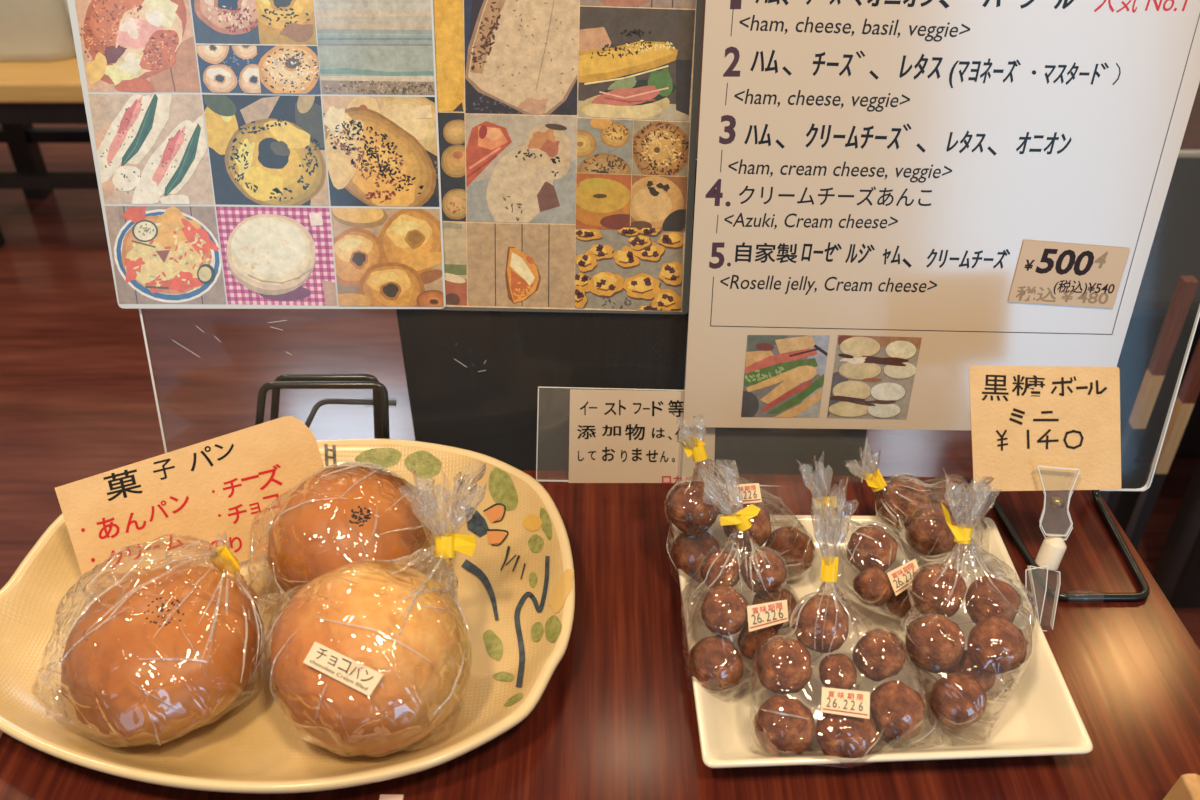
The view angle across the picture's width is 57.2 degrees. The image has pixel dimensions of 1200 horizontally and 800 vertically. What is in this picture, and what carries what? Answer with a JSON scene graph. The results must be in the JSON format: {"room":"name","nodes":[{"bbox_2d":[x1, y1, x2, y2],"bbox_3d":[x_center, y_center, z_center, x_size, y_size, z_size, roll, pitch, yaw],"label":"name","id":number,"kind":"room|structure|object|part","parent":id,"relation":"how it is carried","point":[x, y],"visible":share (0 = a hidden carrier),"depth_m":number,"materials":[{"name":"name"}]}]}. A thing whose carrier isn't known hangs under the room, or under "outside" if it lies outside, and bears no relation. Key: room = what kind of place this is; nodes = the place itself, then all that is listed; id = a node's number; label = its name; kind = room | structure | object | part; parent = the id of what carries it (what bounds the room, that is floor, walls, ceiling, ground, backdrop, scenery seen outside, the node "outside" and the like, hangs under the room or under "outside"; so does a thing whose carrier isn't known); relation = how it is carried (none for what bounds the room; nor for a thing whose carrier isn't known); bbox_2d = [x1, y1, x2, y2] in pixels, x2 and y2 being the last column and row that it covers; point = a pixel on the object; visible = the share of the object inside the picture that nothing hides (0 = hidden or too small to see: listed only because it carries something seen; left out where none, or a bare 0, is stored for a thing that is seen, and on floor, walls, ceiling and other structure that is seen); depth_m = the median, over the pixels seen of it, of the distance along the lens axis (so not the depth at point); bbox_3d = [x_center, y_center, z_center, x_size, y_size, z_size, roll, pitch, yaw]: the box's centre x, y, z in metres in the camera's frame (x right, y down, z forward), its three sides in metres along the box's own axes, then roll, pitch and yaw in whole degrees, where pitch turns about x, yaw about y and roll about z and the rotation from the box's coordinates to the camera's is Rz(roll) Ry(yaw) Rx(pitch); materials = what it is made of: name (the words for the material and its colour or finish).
{"room":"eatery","nodes":[
{"label":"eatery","id":0,"kind":"room"},
{"bbox_2d":[0,0,1199,737],"bbox_3d":[0.000,0.104,1.931,10.000,0.001,9.000,0,36,0],"label":"floor","id":1,"kind":"structure","parent":0,"point":[77,397],"depth_m":2.15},
{"bbox_2d":[0,57,98,247],"bbox_3d":[-1.450,-0.606,2.552,1.100,0.418,0.420,0,36,0],"label":"table","id":2,"kind":"object","parent":1,"relation":"on","point":[49,92],"visible":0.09,"depth_m":2.34,"materials":[{"name":"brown wood"}]},
{"bbox_3d":[-1.420,-0.484,2.467,0.050,0.320,0.050,0,36,0],"label":"leg","id":3,"kind":"part","parent":2,"relation":"part of","materials":[{"name":"black wood"}]},
{"bbox_3d":[-1.420,-0.649,2.694,0.050,0.320,0.050,0,36,0],"label":"leg","id":4,"kind":"part","parent":2,"relation":"part of","materials":[{"name":"black wood"}]},
{"bbox_2d":[0,0,76,61],"bbox_3d":[-1.290,-0.906,2.319,0.416,0.340,0.201,0,36,0],"label":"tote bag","id":5,"kind":"object","parent":2,"relation":"on","point":[30,30],"visible":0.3,"depth_m":2.33,"materials":[{"name":"beige fabric"}]},
{"bbox_3d":[-1.108,-0.874,2.268,0.034,0.299,0.085,-23,42,-28],"label":"handle","id":6,"kind":"part","parent":5,"relation":"part of","materials":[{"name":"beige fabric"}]},
{"bbox_3d":[-1.450,-0.756,2.442,1.100,0.045,0.420,0,36,0],"label":"seat","id":7,"kind":"part","parent":2,"relation":"part of","materials":[{"name":"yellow wood"}]},
{"bbox_2d":[0,464,1199,799],"bbox_3d":[0.022,0.551,0.704,0.720,0.720,0.730,0,36,0],"label":"cafe table","id":8,"kind":"object","parent":1,"relation":"on","point":[616,717],"visible":0.38,"depth_m":0.62,"materials":[{"name":"brown wood"}]},
{"bbox_2d":[0,439,574,793],"bbox_3d":[-0.191,0.119,0.659,0.352,0.030,0.279,0,36,0],"label":"oval platter","id":9,"kind":"object","parent":8,"relation":"on","point":[514,597],"visible":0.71,"depth_m":0.63,"materials":[{"name":"ceramic"}]},
{"bbox_2d":[55,416,324,601],"bbox_3d":[-0.241,0.066,0.674,0.153,0.072,0.040,-17,39,-22],"label":"sign card","id":10,"kind":"object","parent":9,"relation":"on","point":[173,508],"visible":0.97,"depth_m":0.67,"materials":[{"name":"beige paper"}]},
{"bbox_2d":[209,545,240,576],"bbox_3d":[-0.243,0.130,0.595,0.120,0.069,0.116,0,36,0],"label":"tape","id":11,"kind":"object","parent":9,"relation":"on","point":[222,558],"visible":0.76,"depth_m":0.62,"materials":[{"name":"yellow plastic"}]},
{"bbox_2d":[61,565,262,743],"bbox_3d":[-0.236,0.135,0.592,0.104,0.063,0.106,0,36,0],"label":"bun","id":12,"kind":"object","parent":11,"relation":"in","point":[163,652],"visible":1,"depth_m":0.56,"materials":[{"name":"brown food"}]},
{"bbox_2d":[303,532,475,696],"bbox_3d":[-0.125,0.108,0.590,0.125,0.111,0.148,0,36,0],"label":"bag","id":13,"kind":"object","parent":9,"relation":"on","point":[354,674],"visible":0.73,"depth_m":0.54,"materials":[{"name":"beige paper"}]},
{"bbox_2d":[270,561,470,754],"bbox_3d":[-0.121,0.134,0.581,0.104,0.078,0.100,0,36,0],"label":"bun","id":14,"kind":"object","parent":13,"relation":"in","point":[396,621],"visible":0.94,"depth_m":0.55,"materials":[{"name":"orange food"}]},
{"bbox_3d":[-0.156,0.082,0.658,0.113,0.074,0.097,0,36,0],"label":"bag","id":15,"kind":"object","parent":9,"relation":"on","visible":0},
{"bbox_2d":[268,466,431,598],"bbox_3d":[-0.149,0.082,0.657,0.095,0.072,0.093,0,36,0],"label":"bun","id":16,"kind":"object","parent":15,"relation":"in","point":[337,517],"visible":0.81,"depth_m":0.63,"materials":[{"name":"brown food"}]},
{"bbox_2d":[255,374,395,438],"bbox_3d":[-0.198,0.014,0.786,0.102,0.062,0.032,0,36,0],"label":"wire stand","id":17,"kind":"object","parent":8,"relation":"on","point":[380,402],"visible":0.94,"depth_m":0.78,"materials":[{"name":"black metal"}]},
{"bbox_2d":[379,795,403,799],"bbox_3d":[-0.107,0.222,0.542,0.012,0.002,0.062,0,36,0],"label":"paper slip","id":18,"kind":"object","parent":8,"relation":"on","point":[382,797],"visible":1,"depth_m":0.56,"materials":[{"name":"beige paper"}]},
{"bbox_2d":[139,159,696,452],"bbox_3d":[-0.122,-0.045,0.749,0.378,0.231,0.051,0,36,0],"label":"sheet","id":19,"kind":"object","parent":8,"relation":"on","point":[140,312],"visible":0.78,"depth_m":0.76,"materials":[{"name":"white"}]},
{"bbox_2d":[67,0,445,308],"bbox_3d":[-0.211,-0.160,0.692,0.222,0.212,0.046,0,36,0],"label":"sheet","id":20,"kind":"object","parent":19,"relation":"on","point":[248,154],"visible":1,"depth_m":0.69,"materials":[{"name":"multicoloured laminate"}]},
{"bbox_2d":[75,0,199,91],"bbox_3d":[-0.280,-0.224,0.663,0.071,0.074,0.016,0,36,0],"label":"photo","id":21,"kind":"object","parent":20,"relation":"attached to","point":[121,45],"depth_m":0.67},
{"bbox_2d":[88,94,213,203],"bbox_3d":[-0.282,-0.157,0.693,0.072,0.068,0.015,0,36,0],"label":"photo","id":22,"kind":"object","parent":20,"relation":"attached to","point":[147,148],"depth_m":0.69},
{"bbox_2d":[105,206,225,303],"bbox_3d":[-0.284,-0.094,0.721,0.073,0.065,0.014,0,36,0],"label":"photo","id":23,"kind":"object","parent":20,"relation":"attached to","point":[159,254],"depth_m":0.72},
{"bbox_2d":[191,0,319,93],"bbox_3d":[-0.208,-0.223,0.663,0.075,0.074,0.016,0,36,0],"label":"photo","id":24,"kind":"object","parent":20,"relation":"attached to","point":[238,46],"depth_m":0.67},
{"bbox_2d":[202,95,328,205],"bbox_3d":[-0.210,-0.157,0.693,0.075,0.068,0.015,0,36,0],"label":"photo","id":25,"kind":"object","parent":20,"relation":"attached to","point":[258,150],"depth_m":0.69},
{"bbox_2d":[216,207,336,305],"bbox_3d":[-0.211,-0.094,0.721,0.074,0.066,0.014,0,36,0],"label":"photo","id":26,"kind":"object","parent":20,"relation":"attached to","point":[266,256],"depth_m":0.72},
{"bbox_2d":[315,0,434,94],"bbox_3d":[-0.136,-0.223,0.664,0.071,0.074,0.016,0,36,0],"label":"photo","id":27,"kind":"object","parent":20,"relation":"attached to","point":[363,47],"depth_m":0.67},
{"bbox_2d":[322,96,438,206],"bbox_3d":[-0.138,-0.156,0.693,0.071,0.068,0.015,0,36,0],"label":"photo","id":28,"kind":"object","parent":20,"relation":"attached to","point":[378,151],"depth_m":0.69},
{"bbox_2d":[331,208,443,306],"bbox_3d":[-0.139,-0.093,0.722,0.071,0.066,0.014,0,36,0],"label":"photo","id":29,"kind":"object","parent":20,"relation":"attached to","point":[381,257],"depth_m":0.72},
{"bbox_2d":[433,0,702,313],"bbox_3d":[-0.025,-0.159,0.694,0.173,0.217,0.047,0,36,0],"label":"sheet","id":30,"kind":"object","parent":19,"relation":"on","point":[567,129],"visible":1,"depth_m":0.69,"materials":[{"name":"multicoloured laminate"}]},
{"bbox_2d":[434,0,463,110],"bbox_3d":[-0.091,-0.220,0.667,0.020,0.086,0.018,0,36,0],"label":"photo","id":31,"kind":"object","parent":30,"relation":"attached to","point":[448,14],"depth_m":0.67},
{"bbox_2d":[438,113,465,220],"bbox_3d":[-0.094,-0.147,0.699,0.019,0.068,0.014,0,36,0],"label":"photo","id":32,"kind":"object","parent":30,"relation":"attached to","point":[451,126],"depth_m":0.70},
{"bbox_2d":[442,222,466,304],"bbox_3d":[-0.096,-0.089,0.725,0.018,0.056,0.012,0,36,0],"label":"photo","id":33,"kind":"object","parent":30,"relation":"attached to","point":[454,233],"depth_m":0.72},
{"bbox_2d":[467,223,574,306],"bbox_3d":[-0.052,-0.088,0.725,0.072,0.057,0.012,0,36,0],"label":"photo","id":34,"kind":"object","parent":30,"relation":"attached to","point":[509,264],"depth_m":0.72},
{"bbox_2d":[464,0,577,114],"bbox_3d":[-0.048,-0.218,0.667,0.071,0.088,0.019,0,36,0],"label":"photo","id":35,"kind":"object","parent":30,"relation":"attached to","point":[521,56],"depth_m":0.67},
{"bbox_2d":[466,115,576,222],"bbox_3d":[-0.050,-0.146,0.699,0.072,0.068,0.014,0,36,0],"label":"photo","id":36,"kind":"object","parent":30,"relation":"attached to","point":[520,168],"depth_m":0.70},
{"bbox_2d":[575,227,682,310],"bbox_3d":[0.019,-0.086,0.726,0.071,0.057,0.013,0,36,0],"label":"photo","id":37,"kind":"object","parent":30,"relation":"attached to","point":[617,268],"depth_m":0.73},
{"bbox_2d":[576,118,689,230],"bbox_3d":[0.020,-0.143,0.701,0.072,0.071,0.016,0,36,0],"label":"photo","id":38,"kind":"object","parent":30,"relation":"attached to","point":[633,174],"depth_m":0.70},
{"bbox_2d":[578,7,694,120],"bbox_3d":[0.022,-0.205,0.673,0.071,0.066,0.014,0,36,0],"label":"photo","id":39,"kind":"object","parent":30,"relation":"attached to","point":[635,63],"depth_m":0.67},
{"bbox_2d":[580,0,695,7],"bbox_3d":[0.023,-0.247,0.654,0.070,0.026,0.006,0,36,0],"label":"photo","id":40,"kind":"object","parent":30,"relation":"on","point":[583,3],"depth_m":0.66},
{"bbox_2d":[536,387,868,482],"bbox_3d":[0.070,0.026,0.757,0.229,0.074,0.018,0,36,0],"label":"card","id":41,"kind":"object","parent":8,"relation":"on","point":[629,435],"visible":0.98,"depth_m":0.76,"materials":[{"name":"white paper"}]},
{"bbox_2d":[672,514,1092,767],"bbox_3d":[0.151,0.138,0.641,0.209,0.022,0.191,0,36,0],"label":"tray","id":42,"kind":"object","parent":8,"relation":"on","point":[1031,710],"visible":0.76,"depth_m":0.62,"materials":[{"name":"beige ceramic"}]},
{"bbox_2d":[680,435,761,504],"bbox_3d":[0.087,0.064,0.659,0.095,0.110,0.055,0,36,0],"label":"bag","id":43,"kind":"object","parent":42,"relation":"on","point":[738,493],"visible":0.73,"depth_m":0.65,"materials":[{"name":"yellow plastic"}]},
{"bbox_2d":[667,481,720,535],"bbox_3d":[0.057,0.066,0.667,0.033,0.034,0.033,0,36,0],"label":"ball","id":44,"kind":"object","parent":43,"relation":"in","point":[693,507],"visible":1,"depth_m":0.66,"materials":[{"name":"brown food"}]},
{"bbox_2d":[670,532,719,582],"bbox_3d":[0.059,0.096,0.679,0.031,0.032,0.033,0,36,0],"label":"ball","id":45,"kind":"object","parent":43,"relation":"in","point":[688,552],"visible":0.8,"depth_m":0.67,"materials":[{"name":"brown food"}]},
{"bbox_2d":[723,503,771,552],"bbox_3d":[0.088,0.076,0.660,0.029,0.030,0.031,0,36,0],"label":"ball","id":46,"kind":"object","parent":43,"relation":"in","point":[753,538],"visible":0.8,"depth_m":0.65,"materials":[{"name":"brown food"}]},
{"bbox_2d":[764,526,814,576],"bbox_3d":[0.117,0.094,0.680,0.031,0.032,0.031,12,38,17],"label":"ball","id":47,"kind":"object","parent":43,"relation":"in","point":[796,549],"visible":0.8,"depth_m":0.67,"materials":[{"name":"brown food"}]},
{"bbox_2d":[720,504,787,631],"bbox_3d":[0.083,0.100,0.615,0.073,0.103,0.097,0,36,0],"label":"bag","id":48,"kind":"object","parent":42,"relation":"on","point":[763,615],"visible":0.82,"depth_m":0.60,"materials":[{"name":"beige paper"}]},
{"bbox_2d":[687,634,742,691],"bbox_3d":[0.064,0.146,0.610,0.031,0.032,0.031,0,36,0],"label":"ball","id":49,"kind":"object","parent":48,"relation":"in","point":[714,661],"visible":1,"depth_m":0.60,"materials":[{"name":"brown food"}]},
{"bbox_2d":[701,550,741,588],"bbox_3d":[0.069,0.098,0.631,0.023,0.023,0.023,21,41,26],"label":"ball","id":50,"kind":"object","parent":48,"relation":"in","point":[719,568],"visible":0.92,"depth_m":0.62,"materials":[{"name":"brown food"}]},
{"bbox_2d":[701,586,748,635],"bbox_3d":[0.069,0.117,0.610,0.027,0.027,0.027,0,36,0],"label":"ball","id":51,"kind":"object","parent":48,"relation":"in","point":[723,608],"visible":1,"depth_m":0.60,"materials":[{"name":"brown food"}]},
{"bbox_2d":[737,621,779,659],"bbox_3d":[0.089,0.134,0.616,0.024,0.024,0.024,0,36,0],"label":"ball","id":52,"kind":"object","parent":48,"relation":"in","point":[749,643],"visible":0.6,"depth_m":0.61,"materials":[{"name":"brown food"}]},
{"bbox_2d":[741,549,785,594],"bbox_3d":[0.092,0.097,0.620,0.024,0.026,0.025,-13,38,-18],"label":"ball","id":53,"kind":"object","parent":48,"relation":"in","point":[762,570],"visible":1,"depth_m":0.61,"materials":[{"name":"brown food"}]},
{"bbox_2d":[752,586,797,629],"bbox_3d":[0.100,0.119,0.633,0.026,0.026,0.025,-20,41,-25],"label":"ball","id":54,"kind":"object","parent":48,"relation":"in","point":[780,593],"visible":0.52,"depth_m":0.62,"materials":[{"name":"brown food"}]},
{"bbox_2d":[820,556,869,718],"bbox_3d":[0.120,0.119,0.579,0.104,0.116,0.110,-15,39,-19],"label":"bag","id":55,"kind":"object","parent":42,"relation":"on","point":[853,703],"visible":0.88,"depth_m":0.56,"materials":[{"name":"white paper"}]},
{"bbox_2d":[755,638,811,693],"bbox_3d":[0.098,0.142,0.590,0.030,0.030,0.030,0,36,0],"label":"ball","id":56,"kind":"object","parent":55,"relation":"in","point":[782,666],"visible":1,"depth_m":0.58,"materials":[{"name":"brown food"}]},
{"bbox_2d":[753,695,814,755],"bbox_3d":[0.096,0.171,0.577,0.032,0.032,0.032,0,36,0],"label":"ball","id":57,"kind":"object","parent":55,"relation":"in","point":[783,725],"visible":1,"depth_m":0.57,"materials":[{"name":"brown food"}]},
{"bbox_2d":[792,594,848,652],"bbox_3d":[0.120,0.122,0.597,0.031,0.031,0.032,0,36,0],"label":"ball","id":58,"kind":"object","parent":55,"relation":"in","point":[820,622],"visible":1,"depth_m":0.59,"materials":[{"name":"brown food"}]},
{"bbox_2d":[819,653,856,689],"bbox_3d":[0.128,0.147,0.591,0.021,0.021,0.020,0,36,0],"label":"ball","id":59,"kind":"object","parent":55,"relation":"in","point":[838,671],"visible":0.88,"depth_m":0.58,"materials":[{"name":"brown food"}]},
{"bbox_2d":[816,712,877,763],"bbox_3d":[0.128,0.173,0.573,0.032,0.032,0.031,0,36,0],"label":"ball","id":60,"kind":"object","parent":55,"relation":"in","point":[842,736],"visible":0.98,"depth_m":0.56,"materials":[{"name":"brown food"}]},
{"bbox_2d":[852,629,905,681],"bbox_3d":[0.150,0.138,0.593,0.027,0.026,0.026,0,36,0],"label":"ball","id":61,"kind":"object","parent":55,"relation":"in","point":[879,655],"visible":1,"depth_m":0.58,"materials":[{"name":"brown food"}]},
{"bbox_2d":[870,680,924,741],"bbox_3d":[0.157,0.165,0.583,0.031,0.030,0.031,0,36,0],"label":"ball","id":62,"kind":"object","parent":55,"relation":"in","point":[897,710],"visible":0.94,"depth_m":0.57,"materials":[{"name":"brown food"}]},
{"bbox_2d":[812,496,918,595],"bbox_3d":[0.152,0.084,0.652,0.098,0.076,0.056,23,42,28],"label":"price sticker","id":63,"kind":"object","parent":42,"relation":"on","point":[901,578],"visible":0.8,"depth_m":0.63,"materials":[{"name":"beige paper"}]},
{"bbox_2d":[846,524,897,571],"bbox_3d":[0.163,0.089,0.660,0.029,0.030,0.029,8,37,11],"label":"ball","id":64,"kind":"object","parent":63,"relation":"in","point":[869,546],"visible":0.91,"depth_m":0.65,"materials":[{"name":"brown food"}]},
{"bbox_2d":[853,567,893,606],"bbox_3d":[0.159,0.109,0.641,0.023,0.022,0.023,0,36,0],"label":"ball","id":65,"kind":"object","parent":63,"relation":"in","point":[873,587],"visible":1,"depth_m":0.63,"materials":[{"name":"brown food"}]},
{"bbox_2d":[886,585,920,619],"bbox_3d":[0.179,0.118,0.648,0.022,0.023,0.023,0,36,0],"label":"ball","id":66,"kind":"object","parent":63,"relation":"in","point":[901,605],"visible":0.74,"depth_m":0.64,"materials":[{"name":"brown food"}]},
{"bbox_2d":[862,468,886,491],"bbox_3d":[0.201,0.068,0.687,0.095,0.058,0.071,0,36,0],"label":"tie","id":67,"kind":"object","parent":42,"relation":"on","point":[875,480],"visible":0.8,"depth_m":0.69,"materials":[{"name":"yellow plastic"}]},
{"bbox_2d":[875,477,931,531],"bbox_3d":[0.194,0.066,0.703,0.035,0.035,0.035,0,36,0],"label":"ball","id":68,"kind":"object","parent":67,"relation":"in","point":[896,503],"visible":0.88,"depth_m":0.69,"materials":[{"name":"brown food"}]},
{"bbox_2d":[906,506,957,558],"bbox_3d":[0.203,0.081,0.674,0.032,0.033,0.032,0,36,0],"label":"ball","id":69,"kind":"object","parent":67,"relation":"in","point":[928,533],"visible":0.93,"depth_m":0.66,"materials":[{"name":"brown food"}]},
{"bbox_2d":[929,477,977,521],"bbox_3d":[0.227,0.064,0.708,0.029,0.030,0.029,0,36,0],"label":"ball","id":70,"kind":"object","parent":67,"relation":"in","point":[958,497],"visible":0.72,"depth_m":0.70,"materials":[{"name":"brown food"}]},
{"bbox_2d":[941,503,972,543],"bbox_3d":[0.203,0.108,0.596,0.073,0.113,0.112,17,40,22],"label":"tie","id":71,"kind":"object","parent":42,"relation":"on","point":[962,533],"visible":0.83,"depth_m":0.60,"materials":[{"name":"yellow plastic"}]},
{"bbox_2d":[905,613,964,673],"bbox_3d":[0.181,0.132,0.597,0.030,0.032,0.031,-27,44,-32],"label":"ball","id":72,"kind":"object","parent":71,"relation":"in","point":[934,643],"visible":1,"depth_m":0.59,"materials":[{"name":"brown food"}]},
{"bbox_2d":[911,563,966,616],"bbox_3d":[0.189,0.107,0.615,0.029,0.029,0.029,26,43,31],"label":"ball","id":73,"kind":"object","parent":71,"relation":"in","point":[937,589],"visible":0.98,"depth_m":0.60,"materials":[{"name":"brown food"}]},
{"bbox_2d":[930,673,986,728],"bbox_3d":[0.191,0.161,0.587,0.029,0.029,0.029,0,36,0],"label":"ball","id":74,"kind":"object","parent":71,"relation":"in","point":[957,700],"visible":1,"depth_m":0.58,"materials":[{"name":"brown food"}]},
{"bbox_2d":[947,650,995,691],"bbox_3d":[0.205,0.151,0.608,0.025,0.025,0.026,0,36,0],"label":"ball","id":75,"kind":"object","parent":71,"relation":"in","point":[966,666],"visible":0.38,"depth_m":0.60,"materials":[{"name":"brown food"}]},
{"bbox_2d":[965,576,1020,623],"bbox_3d":[0.218,0.113,0.612,0.027,0.028,0.029,-27,44,-32],"label":"ball","id":76,"kind":"object","parent":71,"relation":"in","point":[987,597],"visible":0.8,"depth_m":0.60,"materials":[{"name":"brown food"}]},
{"bbox_2d":[967,616,1027,674],"bbox_3d":[0.212,0.132,0.588,0.030,0.030,0.030,22,41,27],"label":"ball","id":77,"kind":"object","parent":71,"relation":"in","point":[995,645],"visible":1,"depth_m":0.58,"materials":[{"name":"brown food"}]},
{"bbox_2d":[679,0,1199,490],"bbox_3d":[0.229,-0.103,0.696,0.348,0.356,0.079,0,36,0],"label":"menu board","id":78,"kind":"object","parent":8,"relation":"on","point":[894,199],"visible":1,"depth_m":0.68,"materials":[{"name":"beige paper"}]},
{"bbox_2d":[741,335,829,416],"bbox_3d":[0.123,-0.015,0.730,0.055,0.058,0.012,0,36,0],"label":"photo","id":79,"kind":"object","parent":78,"relation":"attached to","point":[782,375],"depth_m":0.73},
{"bbox_2d":[827,335,921,418],"bbox_3d":[0.182,-0.015,0.730,0.057,0.060,0.013,0,36,0],"label":"photo","id":80,"kind":"object","parent":78,"relation":"attached to","point":[869,376],"depth_m":0.73},
{"bbox_3d":[0.229,-0.103,0.696,0.348,0.356,0.079,0,36,0],"label":"acrylic panel","id":81,"kind":"part","parent":78,"relation":"part of","materials":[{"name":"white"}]},
{"bbox_2d":[1025,465,1079,630],"bbox_3d":[0.266,0.091,0.650,0.029,0.094,0.062,5,36,7],"label":"clip","id":82,"kind":"object","parent":8,"relation":"on","point":[1053,547],"visible":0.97,"depth_m":0.66,"materials":[{"name":"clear plastic"}]},
{"bbox_2d":[985,490,1149,603],"bbox_3d":[0.299,0.070,0.701,0.086,0.064,0.106,0,36,0],"label":"wire stand","id":83,"kind":"object","parent":8,"relation":"on","point":[1144,593],"visible":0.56,"depth_m":0.70,"materials":[{"name":"black metal"}]},
{"bbox_2d":[1163,774,1199,799],"bbox_3d":[0.309,0.207,0.539,0.050,0.030,0.035,0,36,0],"label":"wooden block","id":84,"kind":"object","parent":8,"relation":"on","point":[1187,787],"visible":1,"depth_m":0.54,"materials":[{"name":"brown wood"}]},
{"bbox_2d":[396,148,866,475],"bbox_3d":[0.034,0.298,0.916,0.407,0.880,0.462,0,36,0],"label":"panel","id":85,"kind":"object","parent":1,"relation":"on","point":[492,412],"visible":0.02,"depth_m":0.92,"materials":[{"name":"black plastic"}]},
{"bbox_2d":[1100,150,1199,531],"bbox_3d":[1.120,-0.098,1.825,0.860,0.451,0.517,0,36,0],"label":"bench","id":86,"kind":"object","parent":1,"relation":"on","point":[1175,249],"visible":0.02,"depth_m":1.59,"materials":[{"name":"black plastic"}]},
{"bbox_3d":[0.800,0.153,1.719,0.050,0.170,0.050,0,36,0],"label":"leg","id":87,"kind":"part","parent":86,"relation":"part of","materials":[{"name":"black wood"}]},
{"bbox_3d":[1.120,-0.164,1.773,0.860,0.280,0.500,0,36,0],"label":"seat","id":88,"kind":"part","parent":86,"relation":"part of","materials":[{"name":"black plastic"}]},
{"bbox_2d":[1102,276,1198,514],"bbox_3d":[0.626,0.129,1.355,0.014,0.637,0.014,0,36,0],"label":"chair leg","id":89,"kind":"object","parent":1,"relation":"on","point":[1186,287],"visible":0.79,"depth_m":1.24,"materials":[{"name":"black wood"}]},
{"bbox_2d":[1125,338,1199,550],"bbox_3d":[0.672,0.145,1.367,0.014,0.598,0.014,0,36,0],"label":"chair leg","id":90,"kind":"object","parent":1,"relation":"on","point":[1185,401],"visible":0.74,"depth_m":1.29,"materials":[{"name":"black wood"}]},
{"bbox_2d":[1152,459,1199,607],"bbox_3d":[1.060,0.077,1.340,0.450,0.740,0.360,0,36,0],"label":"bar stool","id":91,"kind":"object","parent":1,"relation":"on","point":[1176,571],"visible":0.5,"depth_m":1.61,"materials":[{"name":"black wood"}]},
{"bbox_2d":[969,366,1120,490],"bbox_3d":[0.260,0.018,0.642,0.096,0.075,0.027,2,36,3],"label":"price card","id":92,"kind":"object","parent":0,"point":[1023,418],"visible":1,"depth_m":0.64,"materials":[{"name":"brown paper"}]}
]}

